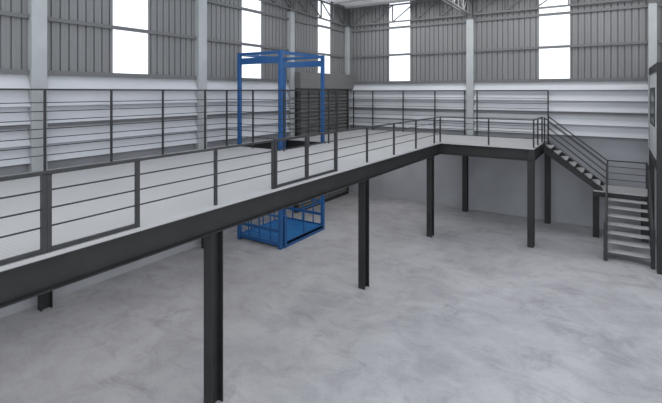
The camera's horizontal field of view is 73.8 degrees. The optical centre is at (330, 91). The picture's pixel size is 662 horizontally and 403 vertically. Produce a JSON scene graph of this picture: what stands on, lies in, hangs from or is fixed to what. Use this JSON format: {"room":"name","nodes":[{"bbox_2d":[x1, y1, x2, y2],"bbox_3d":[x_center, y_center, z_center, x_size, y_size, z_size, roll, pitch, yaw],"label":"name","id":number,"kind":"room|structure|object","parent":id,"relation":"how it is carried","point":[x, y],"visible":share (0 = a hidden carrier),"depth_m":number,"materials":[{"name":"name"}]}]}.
{"room":"warehouse","nodes":[
{"label":"warehouse","id":0,"kind":"room"},
{"bbox_2d":[0,0,344,318],"bbox_3d":[-4.858,0.270,14.563,0.300,10.000,21.150,0,0,33],"label":"wall","id":1,"kind":"structure","parent":0,"point":[79,32],"depth_m":13.23,"materials":[{"name":"grey metal"}]},
{"bbox_2d":[294,186,348,212],"label":"roller shutter","id":2,"kind":"object","parent":1,"relation":"attached to","point":[333,195],"depth_m":21.28,"materials":[{"name":"grey metal"}]},
{"bbox_2d":[295,72,353,135],"label":"roller shutter","id":3,"kind":"object","parent":1,"relation":"attached to","point":[307,81],"depth_m":20.78,"materials":[{"name":"grey metal"}]},
{"bbox_2d":[0,192,661,402],"bbox_3d":[0.689,5.320,6.943,18.400,0.100,28.400,0,0,33],"label":"floor","id":4,"kind":"structure","parent":0,"point":[466,312],"depth_m":10.00,"materials":[{"name":"concrete"}]},
{"bbox_2d":[27,0,46,308],"bbox_3d":[-7.213,0.292,10.822,0.320,9.955,0.390,0,0,33],"label":"concrete column","id":5,"kind":"structure","parent":4,"relation":"on","point":[37,9],"depth_m":10.70,"materials":[{"name":"grey concrete"}]},
{"bbox_2d":[37,291,52,311],"bbox_3d":[-6.959,3.815,10.735,0.200,2.910,0.250,0,0,33],"label":"steel column","id":6,"kind":"structure","parent":4,"relation":"on","point":[45,300],"depth_m":10.73,"materials":[{"name":"black metal"}]},
{"bbox_2d":[194,0,206,246],"bbox_3d":[-4.462,0.368,15.063,0.320,9.804,0.400,0,0,33],"label":"concrete column","id":7,"kind":"structure","parent":4,"relation":"on","point":[200,5],"depth_m":14.93,"materials":[{"name":"grey concrete"}]},
{"bbox_2d":[258,0,345,25],"bbox_3d":[-3.209,-4.084,16.831,0.070,1.336,14.605,0,0,33],"label":"roof truss","id":8,"kind":"object","parent":7,"relation":"attached to","point":[265,1],"visible":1,"depth_m":20.95,"materials":[{"name":"grey metal"}]},
{"bbox_2d":[201,237,203,248],"bbox_3d":[-4.228,3.815,14.947,0.200,2.910,0.250,0,0,33],"label":"steel column","id":9,"kind":"structure","parent":4,"relation":"on","point":[202,239],"depth_m":14.86,"materials":[{"name":"black metal"}]},
{"bbox_2d":[204,231,222,402],"bbox_3d":[-1.989,3.815,7.464,0.200,2.910,0.250,0,0,33],"label":"steel column","id":10,"kind":"structure","parent":4,"relation":"on","point":[213,244],"depth_m":7.46,"materials":[{"name":"black metal"}]},
{"bbox_2d":[237,50,324,249],"bbox_3d":[-1.792,1.935,16.359,2.030,6.670,2.640,0,0,33],"label":"lift","id":11,"kind":"object","parent":4,"relation":"on","point":[282,232],"visible":0.82,"depth_m":15.81,"materials":[{"name":"blue metal"}]},
{"bbox_2d":[287,0,295,212],"bbox_3d":[-1.769,0.442,19.216,0.320,9.655,0.320,0,0,33],"label":"concrete column","id":12,"kind":"structure","parent":4,"relation":"on","point":[290,13],"depth_m":19.11,"materials":[{"name":"grey concrete"}]},
{"bbox_2d":[344,11,350,128],"bbox_3d":[0.811,0.513,23.157,0.360,9.514,0.260,0,0,33],"label":"concrete column","id":13,"kind":"structure","parent":4,"relation":"on","point":[347,27],"depth_m":23.06,"materials":[{"name":"grey concrete"}]},
{"bbox_2d":[358,179,368,289],"bbox_3d":[0.884,3.815,11.894,0.200,2.910,0.250,0,0,33],"label":"steel column","id":14,"kind":"structure","parent":4,"relation":"on","point":[363,187],"depth_m":11.82,"materials":[{"name":"black metal"}]},
{"bbox_2d":[427,157,433,236],"bbox_3d":[3.637,3.815,16.139,0.200,2.910,0.250,0,0,33],"label":"steel column","id":15,"kind":"structure","parent":4,"relation":"on","point":[430,161],"depth_m":16.05,"materials":[{"name":"black metal"}]},
{"bbox_2d":[462,156,467,211],"bbox_3d":[5.941,3.815,19.508,0.200,2.910,0.250,0,0,33],"label":"steel column","id":16,"kind":"structure","parent":4,"relation":"on","point":[464,158],"depth_m":19.40,"materials":[{"name":"black metal"}]},
{"bbox_2d":[0,129,546,308],"bbox_3d":[-0.833,2.134,11.708,9.420,0.452,20.740,0,0,33],"label":"platform","id":17,"kind":"object","parent":16,"relation":"on","point":[166,224],"visible":0.72,"depth_m":8.37,"materials":[{"name":"metal"}]},
{"bbox_2d":[0,171,46,264],"bbox_3d":[-4.324,1.423,3.789,0.055,0.970,3.452,0,0,33],"label":"gate","id":18,"kind":"object","parent":17,"relation":"on","point":[43,174],"visible":1,"depth_m":5.15,"materials":[{"name":"metal"}]},
{"bbox_2d":[46,158,139,252],"bbox_3d":[-3.054,1.423,5.748,0.055,0.970,1.218,0,0,33],"label":"gate","id":19,"kind":"object","parent":17,"relation":"on","point":[50,248],"visible":0.99,"depth_m":5.68,"materials":[{"name":"metal"}]},
{"bbox_2d":[0,88,226,170],"bbox_3d":[-6.966,0.914,10.578,0.050,1.988,11.970,0,0,33],"label":"railing","id":20,"kind":"object","parent":17,"relation":"on","point":[111,101],"visible":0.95,"depth_m":12.04,"materials":[{"name":"metal"}]},
{"bbox_2d":[140,140,274,204],"bbox_3d":[-1.927,1.425,7.486,0.050,0.966,2.915,0,0,33],"label":"guard railing","id":21,"kind":"object","parent":17,"relation":"on","point":[216,149],"visible":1,"depth_m":7.43,"materials":[{"name":"metal"}]},
{"bbox_2d":[226,90,284,150],"bbox_3d":[-2.602,0.914,14.917,2.650,1.988,0.050,0,0,33],"label":"railing","id":22,"kind":"object","parent":17,"relation":"on","point":[227,99],"visible":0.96,"depth_m":14.92,"materials":[{"name":"metal"}]},
{"bbox_2d":[273,131,337,188],"bbox_3d":[-0.497,1.423,9.691,0.070,0.970,2.320,0,0,33],"label":"gate","id":23,"kind":"object","parent":17,"relation":"on","point":[335,140],"visible":0.96,"depth_m":9.60,"materials":[{"name":"metal"}]},
{"bbox_2d":[285,90,335,146],"bbox_3d":[-0.654,0.914,15.531,0.050,1.988,3.070,0,0,33],"label":"railing","id":24,"kind":"object","parent":17,"relation":"on","point":[308,99],"visible":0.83,"depth_m":15.34,"materials":[{"name":"metal"}]},
{"bbox_2d":[286,90,336,131],"bbox_3d":[-0.836,0.914,17.526,2.525,1.988,0.050,0,0,33],"label":"railing","id":25,"kind":"object","parent":17,"relation":"on","point":[335,109],"visible":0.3,"depth_m":17.30,"materials":[{"name":"metal"}]},
{"bbox_2d":[287,90,351,135],"bbox_3d":[-0.373,0.914,20.450,0.050,1.988,5.330,0,0,33],"label":"railing","id":26,"kind":"object","parent":17,"relation":"on","point":[300,107],"visible":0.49,"depth_m":20.17,"materials":[{"name":"metal"}]},
{"bbox_2d":[338,117,439,161],"bbox_3d":[2.142,1.425,13.760,0.050,0.966,7.360,0,0,33],"label":"guard railing","id":27,"kind":"object","parent":17,"relation":"on","point":[433,118],"visible":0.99,"depth_m":13.38,"materials":[{"name":"metal"}]},
{"bbox_2d":[353,90,464,134],"bbox_3d":[3.549,0.914,21.154,5.755,1.988,0.050,0,0,33],"label":"railing","id":28,"kind":"object","parent":17,"relation":"on","point":[402,97],"visible":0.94,"depth_m":21.03,"materials":[{"name":"metal"}]},
{"bbox_2d":[439,117,534,147],"bbox_3d":[5.553,1.425,15.969,3.330,0.966,0.050,0,0,33],"label":"guard railing","id":29,"kind":"object","parent":17,"relation":"on","point":[488,124],"visible":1,"depth_m":15.87,"materials":[{"name":"metal"}]},
{"bbox_2d":[476,90,548,138],"bbox_3d":[7.560,0.914,18.553,2.895,1.988,0.050,0,0,33],"label":"railing","id":30,"kind":"object","parent":17,"relation":"on","point":[547,98],"visible":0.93,"depth_m":18.44,"materials":[{"name":"metal"}]},
{"bbox_2d":[533,117,542,144],"bbox_3d":[7.494,1.425,15.947,0.050,0.966,1.995,0,0,33],"label":"guard railing","id":31,"kind":"object","parent":17,"relation":"on","point":[541,118],"visible":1,"depth_m":15.84,"materials":[{"name":"metal"}]},
{"bbox_2d":[466,0,474,209],"bbox_3d":[6.239,0.514,19.720,0.350,9.513,0.320,0,0,33],"label":"concrete column","id":32,"kind":"structure","parent":4,"relation":"on","point":[469,20],"depth_m":19.63,"materials":[{"name":"grey concrete"}]},
{"bbox_2d":[442,0,470,14],"bbox_3d":[2.148,-4.080,13.494,0.220,1.322,14.582,0,0,33],"label":"truss","id":33,"kind":"object","parent":32,"relation":"attached to","point":[450,1],"visible":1,"depth_m":18.67,"materials":[{"name":"silver metal"}]},
{"bbox_2d":[527,161,534,247],"bbox_3d":[6.822,3.815,15.040,0.200,2.910,0.250,0,0,33],"label":"steel column","id":34,"kind":"structure","parent":4,"relation":"on","point":[530,164],"depth_m":14.95,"materials":[{"name":"black metal"}]},
{"bbox_2d":[545,154,550,223],"bbox_3d":[8.723,3.815,17.751,0.200,2.910,0.250,0,0,33],"label":"steel column","id":35,"kind":"structure","parent":4,"relation":"on","point":[547,158],"depth_m":17.66,"materials":[{"name":"black metal"}]},
{"bbox_2d":[593,160,648,242],"bbox_3d":[10.459,3.920,15.934,1.690,2.700,1.280,0,0,33],"label":"landing","id":36,"kind":"object","parent":4,"relation":"on","point":[619,192],"depth_m":15.76,"materials":[{"name":"metal"}]},
{"bbox_2d":[543,116,607,190],"bbox_3d":[9.247,2.317,16.691,2.072,2.746,1.220,0,0,33],"label":"flight","id":37,"kind":"object","parent":36,"relation":"on","point":[550,150],"visible":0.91,"depth_m":16.57,"materials":[{"name":"metal"}]},
{"bbox_2d":[603,165,654,269],"bbox_3d":[9.679,3.920,14.373,1.310,2.700,2.270,0,0,33],"label":"flight","id":38,"kind":"object","parent":4,"relation":"on","point":[651,237],"visible":1,"depth_m":14.12,"materials":[{"name":"metal"}]},
{"bbox_2d":[647,0,657,235],"bbox_3d":[11.764,0.514,16.137,0.300,9.513,0.320,0,0,33],"label":"concrete column","id":39,"kind":"structure","parent":4,"relation":"on","point":[652,4],"depth_m":16.06,"materials":[{"name":"grey concrete"}]},
{"bbox_2d":[649,62,661,274],"bbox_3d":[12.019,2.205,13.415,3.630,6.130,3.890,0,0,33],"label":"cabin","id":40,"kind":"object","parent":4,"relation":"on","point":[655,71],"visible":0.84,"depth_m":12.76,"materials":[{"name":"metal"}]},
{"bbox_2d":[323,0,414,8],"bbox_3d":[3.981,-4.672,11.900,18.330,0.596,16.300,0,0,33],"label":"ceiling","id":41,"kind":"structure","parent":0,"point":[347,3],"depth_m":21.98,"materials":[{"name":"silver metal"}]},
{"bbox_2d":[351,0,464,26],"bbox_3d":[3.522,-3.860,21.375,5.905,0.900,0.070,0,0,33],"label":"roof truss","id":42,"kind":"object","parent":41,"relation":"attached to","point":[438,1],"visible":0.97,"depth_m":21.30,"materials":[{"name":"grey metal"}]},
{"bbox_2d":[474,0,631,14],"bbox_3d":[8.934,-3.860,17.865,6.205,0.900,0.070,0,0,33],"label":"roof truss","id":43,"kind":"object","parent":41,"relation":"attached to","point":[604,1],"visible":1,"depth_m":18.10,"materials":[{"name":"grey metal"}]},
{"bbox_2d":[346,0,661,233],"bbox_3d":[8.353,0.270,18.421,18.030,10.000,0.300,0,0,33],"label":"wall","id":44,"kind":"structure","parent":0,"point":[603,102],"depth_m":18.77,"materials":[{"name":"grey metal"}]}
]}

